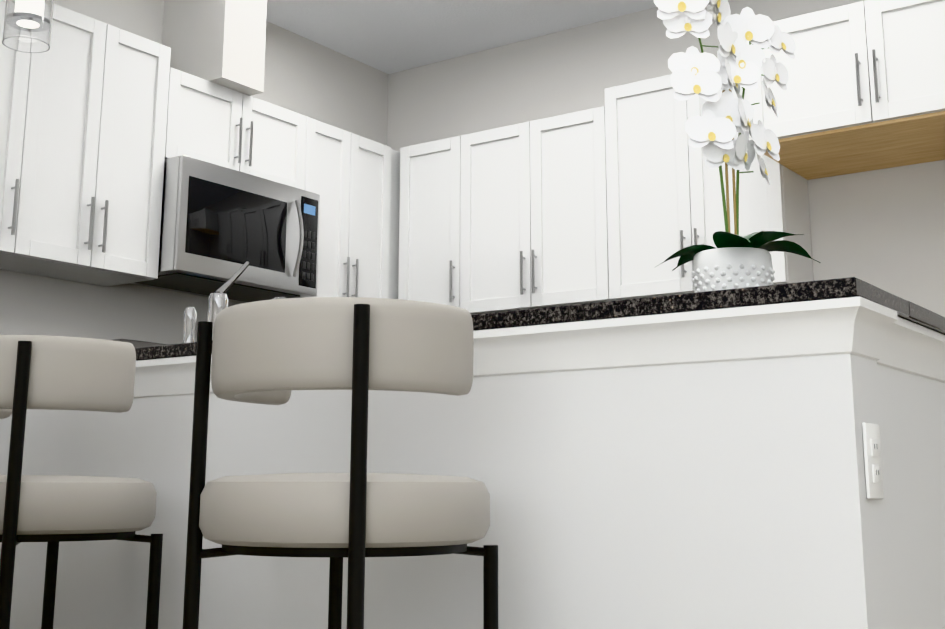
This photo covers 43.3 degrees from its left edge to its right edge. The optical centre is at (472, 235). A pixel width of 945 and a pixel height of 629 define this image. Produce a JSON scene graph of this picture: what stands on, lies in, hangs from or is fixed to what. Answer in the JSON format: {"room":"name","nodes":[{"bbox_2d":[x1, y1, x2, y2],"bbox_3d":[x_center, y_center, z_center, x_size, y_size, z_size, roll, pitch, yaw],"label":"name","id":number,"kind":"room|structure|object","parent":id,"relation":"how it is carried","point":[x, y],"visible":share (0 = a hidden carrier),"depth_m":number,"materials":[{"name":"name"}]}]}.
{"room":"kitchen","nodes":[
{"label":"kitchen","id":0,"kind":"room"},
{"bbox_2d":[0,0,387,343],"bbox_3d":[-1.873,0.096,4.148,0.150,2.740,9.170,-8,-15,34],"label":"wall","id":1,"kind":"structure","parent":0,"point":[304,76],"depth_m":4.91,"materials":[{"name":"white paint"}]},
{"bbox_2d":[0,0,55,267],"bbox_3d":[-1.747,-0.400,4.029,0.302,0.918,0.438,-8,-15,34],"label":"upper cabinet","id":2,"kind":"object","parent":1,"relation":"attached to","point":[23,75],"depth_m":4.05,"materials":[{"name":"white wood"}]},
{"bbox_2d":[0,4,175,286],"bbox_3d":[-1.493,-0.326,4.380,0.302,0.918,0.666,-8,-15,34],"label":"upper cabinet","id":3,"kind":"object","parent":1,"relation":"attached to","point":[128,158],"depth_m":4.34,"materials":[{"name":"white wood"}]},
{"bbox_2d":[144,132,335,302],"bbox_3d":[-1.017,-0.036,4.875,0.452,0.501,0.765,-8,-15,34],"label":"microwave","id":4,"kind":"object","parent":1,"relation":"attached to","point":[227,206],"depth_m":4.78,"materials":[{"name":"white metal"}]},
{"bbox_2d":[172,69,311,167],"bbox_3d":[-1.077,-0.397,4.996,0.302,0.367,0.775,-8,-15,34],"label":"upper cabinet","id":5,"kind":"object","parent":1,"relation":"attached to","point":[208,108],"depth_m":4.91,"materials":[{"name":"white wood"}]},
{"bbox_2d":[312,119,395,298],"bbox_3d":[-0.684,-0.050,5.491,0.302,0.840,0.588,-8,-15,34],"label":"upper cabinet","id":6,"kind":"object","parent":1,"relation":"attached to","point":[364,169],"depth_m":5.48,"materials":[{"name":"white wood"}]},
{"bbox_2d":[162,0,266,95],"bbox_3d":[-1.088,-0.851,5.009,0.380,0.528,0.230,-8,-15,34],"label":"chase","id":7,"kind":"structure","parent":0,"point":[221,42],"depth_m":4.89,"materials":[{"name":"white paint"}]},
{"bbox_2d":[266,0,656,73],"bbox_3d":[1.253,-1.754,2.281,7.800,0.120,9.170,-8,-15,34],"label":"ceiling","id":8,"kind":"structure","parent":0,"point":[389,36],"depth_m":5.58,"materials":[{"name":"white paint"}]},
{"bbox_2d":[2,0,53,52],"bbox_3d":[-1.243,-0.984,3.416,0.126,0.923,0.126,-8,-15,34],"label":"pendant light","id":9,"kind":"object","parent":8,"relation":"hanging from","point":[27,27],"visible":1,"depth_m":3.29,"materials":[{"name":"clear glass"}]},
{"bbox_2d":[387,0,944,316],"bbox_3d":[0.989,0.301,5.097,3.400,2.740,0.160,-8,-15,34],"label":"wall","id":10,"kind":"structure","parent":0,"point":[883,229],"depth_m":5.40,"materials":[{"name":"white paint"}]},
{"bbox_2d":[392,138,447,303],"bbox_3d":[-0.095,-0.014,5.656,0.420,0.840,0.302,-8,-15,34],"label":"upper cabinet","id":11,"kind":"object","parent":10,"relation":"attached to","point":[419,167],"depth_m":5.60,"materials":[{"name":"white wood"}]},
{"bbox_2d":[444,100,623,314],"bbox_3d":[0.341,-0.077,5.354,0.875,0.840,0.302,-8,-15,34],"label":"upper cabinet","id":12,"kind":"object","parent":10,"relation":"attached to","point":[532,208],"depth_m":5.22,"materials":[{"name":"white wood"}]},
{"bbox_2d":[604,74,812,299],"bbox_3d":[0.940,-0.202,4.947,0.819,0.918,0.302,-8,-15,34],"label":"upper cabinet","id":13,"kind":"object","parent":10,"relation":"attached to","point":[671,202],"depth_m":4.84,"materials":[{"name":"white wood"}]},
{"bbox_2d":[740,0,944,179],"bbox_3d":[1.552,-0.561,4.389,0.895,0.444,0.608,-8,-15,34],"label":"upper cabinet","id":14,"kind":"object","parent":10,"relation":"attached to","point":[865,91],"depth_m":4.21,"materials":[{"name":"white wood"}]},
{"bbox_3d":[1.248,1.044,1.690,7.800,0.120,9.170,-8,-15,34],"label":"floor","id":15,"kind":"structure","parent":0,"visible":0},
{"bbox_2d":[0,335,162,628],"bbox_3d":[-0.892,0.672,2.409,0.476,0.897,0.476,-8,-15,34],"label":"stool","id":16,"kind":"object","parent":15,"relation":"on","point":[60,373],"visible":1,"depth_m":2.28,"materials":[{"name":"beige fabric"}]},
{"bbox_2d":[0,377,283,628],"bbox_3d":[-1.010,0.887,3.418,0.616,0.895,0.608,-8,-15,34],"label":"base cabinet","id":17,"kind":"object","parent":15,"relation":"on","point":[101,584],"depth_m":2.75,"materials":[{"name":"white wood"}]},
{"bbox_2d":[276,457,375,628],"bbox_3d":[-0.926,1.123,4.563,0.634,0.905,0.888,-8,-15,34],"label":"base cabinet","id":18,"kind":"object","parent":15,"relation":"on","point":[304,581],"depth_m":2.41,"materials":[{"name":"white wood"}]},
{"bbox_2d":[183,297,497,628],"bbox_3d":[-0.209,0.576,1.948,0.476,0.897,0.476,-8,-15,34],"label":"stool","id":19,"kind":"object","parent":15,"relation":"on","point":[273,352],"visible":1,"depth_m":1.81,"materials":[{"name":"beige fabric"}]},
{"bbox_2d":[372,457,391,628],"bbox_3d":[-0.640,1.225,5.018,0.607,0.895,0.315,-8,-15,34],"label":"base cabinet","id":20,"kind":"object","parent":15,"relation":"on","point":[381,566],"depth_m":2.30,"materials":[{"name":"white wood"}]},
{"bbox_2d":[388,453,479,628],"bbox_3d":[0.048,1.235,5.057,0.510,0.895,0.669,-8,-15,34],"label":"base cabinet","id":21,"kind":"object","parent":15,"relation":"on","point":[429,591],"depth_m":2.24,"materials":[{"name":"white wood"}]},
{"bbox_2d":[480,317,935,628],"bbox_3d":[0.479,0.672,2.388,0.657,0.895,0.608,-8,-15,34],"label":"kitchen island","id":22,"kind":"object","parent":15,"relation":"on","point":[684,461],"depth_m":1.99,"materials":[{"name":"white paint"}]},
{"bbox_2d":[133,277,944,376],"bbox_3d":[-0.533,0.327,3.030,3.242,0.030,0.690,-8,-15,34],"label":"countertop","id":23,"kind":"structure","parent":22,"relation":"on","point":[850,302],"depth_m":2.04,"materials":[{"name":"black stone"}]},
{"bbox_2d":[183,261,285,340],"bbox_3d":[-0.568,0.189,3.049,0.250,0.247,0.286,-8,-15,34],"label":"faucet","id":24,"kind":"object","parent":23,"relation":"on","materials":[{"name":"silver metal"}]},
{"bbox_2d":[654,0,820,292],"bbox_3d":[0.495,-0.203,2.344,0.310,0.725,0.330,-8,-15,34],"label":"orchid plant","id":25,"kind":"object","parent":23,"relation":"on","point":[735,260],"visible":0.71,"depth_m":2.34,"materials":[{"name":"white plant"}]},
{"bbox_2d":[862,423,883,498],"bbox_3d":[0.631,0.353,1.872,0.009,0.116,0.072,-8,-15,34],"label":"outlet","id":26,"kind":"object","parent":22,"relation":"attached to","point":[873,462],"visible":1,"depth_m":1.86,"materials":[{"name":"white plastic"}]},
{"bbox_2d":[904,345,944,352],"bbox_3d":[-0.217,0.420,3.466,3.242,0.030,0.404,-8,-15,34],"label":"trim molding","id":27,"kind":"structure","parent":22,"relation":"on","point":[919,348],"depth_m":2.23,"materials":[{"name":"white wood"}]}
]}

